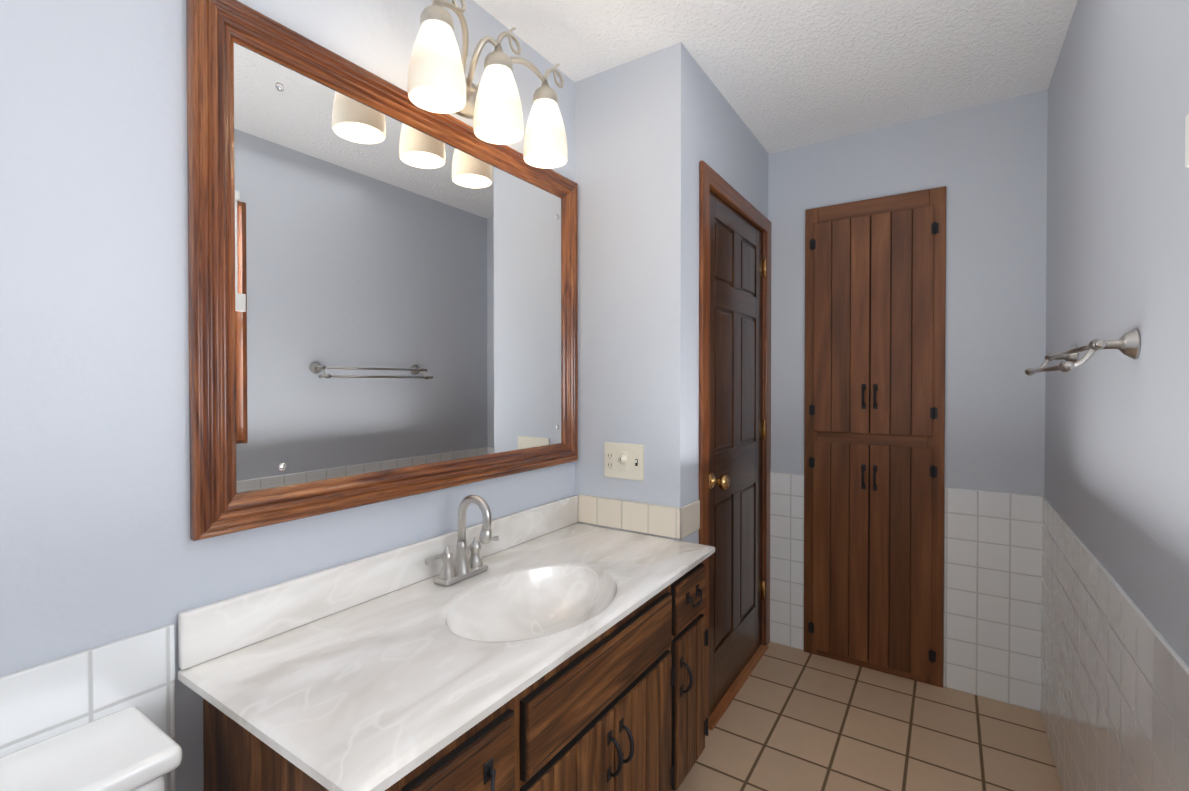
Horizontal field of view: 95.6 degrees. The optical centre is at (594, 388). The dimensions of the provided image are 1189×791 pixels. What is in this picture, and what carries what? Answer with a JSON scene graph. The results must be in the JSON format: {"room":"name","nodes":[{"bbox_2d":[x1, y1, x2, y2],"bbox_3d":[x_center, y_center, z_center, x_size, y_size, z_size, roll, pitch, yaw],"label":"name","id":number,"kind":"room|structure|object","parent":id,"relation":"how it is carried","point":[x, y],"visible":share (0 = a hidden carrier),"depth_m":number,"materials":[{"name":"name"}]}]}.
{"room":"bathroom","nodes":[
{"label":"bathroom","id":0,"kind":"room"},
{"bbox_2d":[0,624,175,790],"bbox_3d":[-1.285,0.866,0.223,0.008,0.852,1.855,0,1,33],"label":"tile wainscot","id":1,"kind":"structure","parent":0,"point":[44,701],"depth_m":0.90,"materials":[{"name":"white tile"}]},
{"bbox_2d":[0,0,577,790],"bbox_3d":[-0.979,0.067,0.768,0.152,2.440,3.355,0,1,33],"label":"wall","id":2,"kind":"structure","parent":0,"point":[383,289],"depth_m":1.09,"materials":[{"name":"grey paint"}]},
{"bbox_2d":[408,0,567,168],"bbox_3d":[-0.297,-0.858,1.503,0.231,0.324,0.575,0,1,33],"label":"sconce","id":3,"kind":"object","parent":2,"relation":"attached to","point":[439,81],"visible":1,"depth_m":1.42,"materials":[{"name":"white glass"}]},
{"bbox_2d":[575,42,692,542],"bbox_3d":[0.135,0.055,1.984,0.438,2.440,0.100,0,1,33],"label":"wall","id":4,"kind":"structure","parent":0,"point":[634,150],"depth_m":1.91,"materials":[{"name":"grey paint"}]},
{"bbox_2d":[604,442,643,480],"bbox_3d":[0.100,0.261,1.933,0.163,0.128,0.026,0,1,33],"label":"outlet","id":5,"kind":"object","parent":4,"relation":"attached to","point":[623,461],"visible":1,"depth_m":1.93,"materials":[{"name":"beige plastic"}]},
{"bbox_2d":[578,494,699,538],"bbox_3d":[0.160,0.455,2.000,0.426,0.106,0.165,0,1,33],"label":"tile backsplash","id":6,"kind":"object","parent":4,"relation":"attached to","point":[668,521],"visible":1,"depth_m":1.91,"materials":[{"name":"beige tile"}]},
{"bbox_2d":[692,58,768,543],"bbox_3d":[0.565,0.051,2.330,0.100,2.440,0.952,0,1,33],"label":"wall","id":7,"kind":"structure","parent":0,"point":[728,147],"depth_m":2.06,"materials":[{"name":"grey paint"}]},
{"bbox_2d":[699,160,770,729],"bbox_3d":[0.594,0.223,2.347,0.129,2.097,0.894,0,1,33],"label":"door frame","id":8,"kind":"structure","parent":7,"relation":"attached to","point":[712,181],"depth_m":2.10,"materials":[{"name":"brown wood"}]},
{"bbox_2d":[709,191,765,715],"bbox_3d":[0.631,0.250,2.318,0.107,2.014,0.749,0,1,33],"label":"closet door","id":9,"kind":"structure","parent":7,"relation":"in","point":[736,428],"depth_m":2.30,"materials":[{"name":"brown wood"}]},
{"bbox_2d":[473,0,1077,153],"bbox_3d":[-0.016,-1.203,0.764,1.752,0.100,4.427,0,1,33],"label":"ceiling","id":10,"kind":"structure","parent":0,"point":[784,74],"depth_m":1.84,"materials":[{"name":"white paint"}]},
{"bbox_2d":[677,642,1061,790],"bbox_3d":[-0.016,1.337,0.789,1.752,0.100,4.427,0,1,33],"label":"floor","id":11,"kind":"structure","parent":0,"point":[793,719],"depth_m":1.97,"materials":[{"name":"beige tile"}]},
{"bbox_2d":[0,706,181,790],"bbox_3d":[-0.646,0.920,0.529,0.720,0.738,0.526,0,1,33],"label":"toilet","id":12,"kind":"object","parent":11,"relation":"on","point":[132,748],"visible":1,"depth_m":0.80,"materials":[{"name":"white ceramic"}]},
{"bbox_2d":[178,495,714,790],"bbox_3d":[-0.181,0.846,1.374,0.582,0.869,1.272,0,1,33],"label":"bathroom vanity","id":13,"kind":"object","parent":11,"relation":"on","point":[555,646],"visible":1,"depth_m":1.12,"materials":[{"name":"white stone"}]},
{"bbox_2d":[425,495,498,585],"bbox_3d":[-0.328,0.399,1.447,0.134,0.229,0.257,0,1,33],"label":"faucet","id":14,"kind":"object","parent":13,"relation":"on","point":[463,568],"visible":1,"depth_m":1.45,"materials":[{"name":"silver metal"}]},
{"bbox_2d":[804,186,945,687],"bbox_3d":[1.233,0.208,2.416,0.565,2.125,0.074,0,1,33],"label":"linen cabinet","id":15,"kind":"object","parent":11,"relation":"on","point":[874,413],"visible":1,"depth_m":2.40,"materials":[{"name":"brown wood"}]},
{"bbox_2d":[768,89,1047,678],"bbox_3d":[1.167,0.049,2.576,1.752,2.440,0.120,0,1,33],"label":"wall","id":16,"kind":"structure","parent":0,"point":[985,164],"depth_m":2.24,"materials":[{"name":"grey paint"}]},
{"bbox_2d":[943,487,1035,710],"bbox_3d":[1.621,0.846,2.207,0.316,0.852,0.011,0,1,33],"label":"tile wainscot","id":17,"kind":"structure","parent":16,"relation":"attached to","point":[990,537],"depth_m":2.20,"materials":[{"name":"white tile"}]},
{"bbox_2d":[1044,0,1188,666],"bbox_3d":[0.633,0.072,0.278,0.120,2.440,4.307,0,1,33],"label":"wall","id":18,"kind":"structure","parent":0,"point":[1116,492],"depth_m":1.17,"materials":[{"name":"grey paint"}]},
{"bbox_2d":[1025,329,1140,375],"bbox_3d":[1.212,-0.081,1.376,0.120,0.088,0.700,0,1,33],"label":"towel rail","id":19,"kind":"object","parent":18,"relation":"attached to","point":[1128,344],"visible":1,"depth_m":1.12,"materials":[{"name":"silver metal"}]},
{"bbox_2d":[1036,495,1188,790],"bbox_3d":[0.613,0.865,0.371,0.008,0.852,4.187,0,1,33],"label":"tile wainscot","id":20,"kind":"structure","parent":18,"relation":"attached to","point":[1050,622],"depth_m":1.30,"materials":[{"name":"white tile"}]},
{"bbox_2d":[1185,114,1188,167],"bbox_3d":[0.697,-0.297,0.399,0.150,1.135,0.946,0,1,33],"label":"window blind","id":21,"kind":"object","parent":18,"relation":"attached to","point":[1187,141],"visible":1,"depth_m":0.81,"materials":[{"name":"white wood"}]}
]}

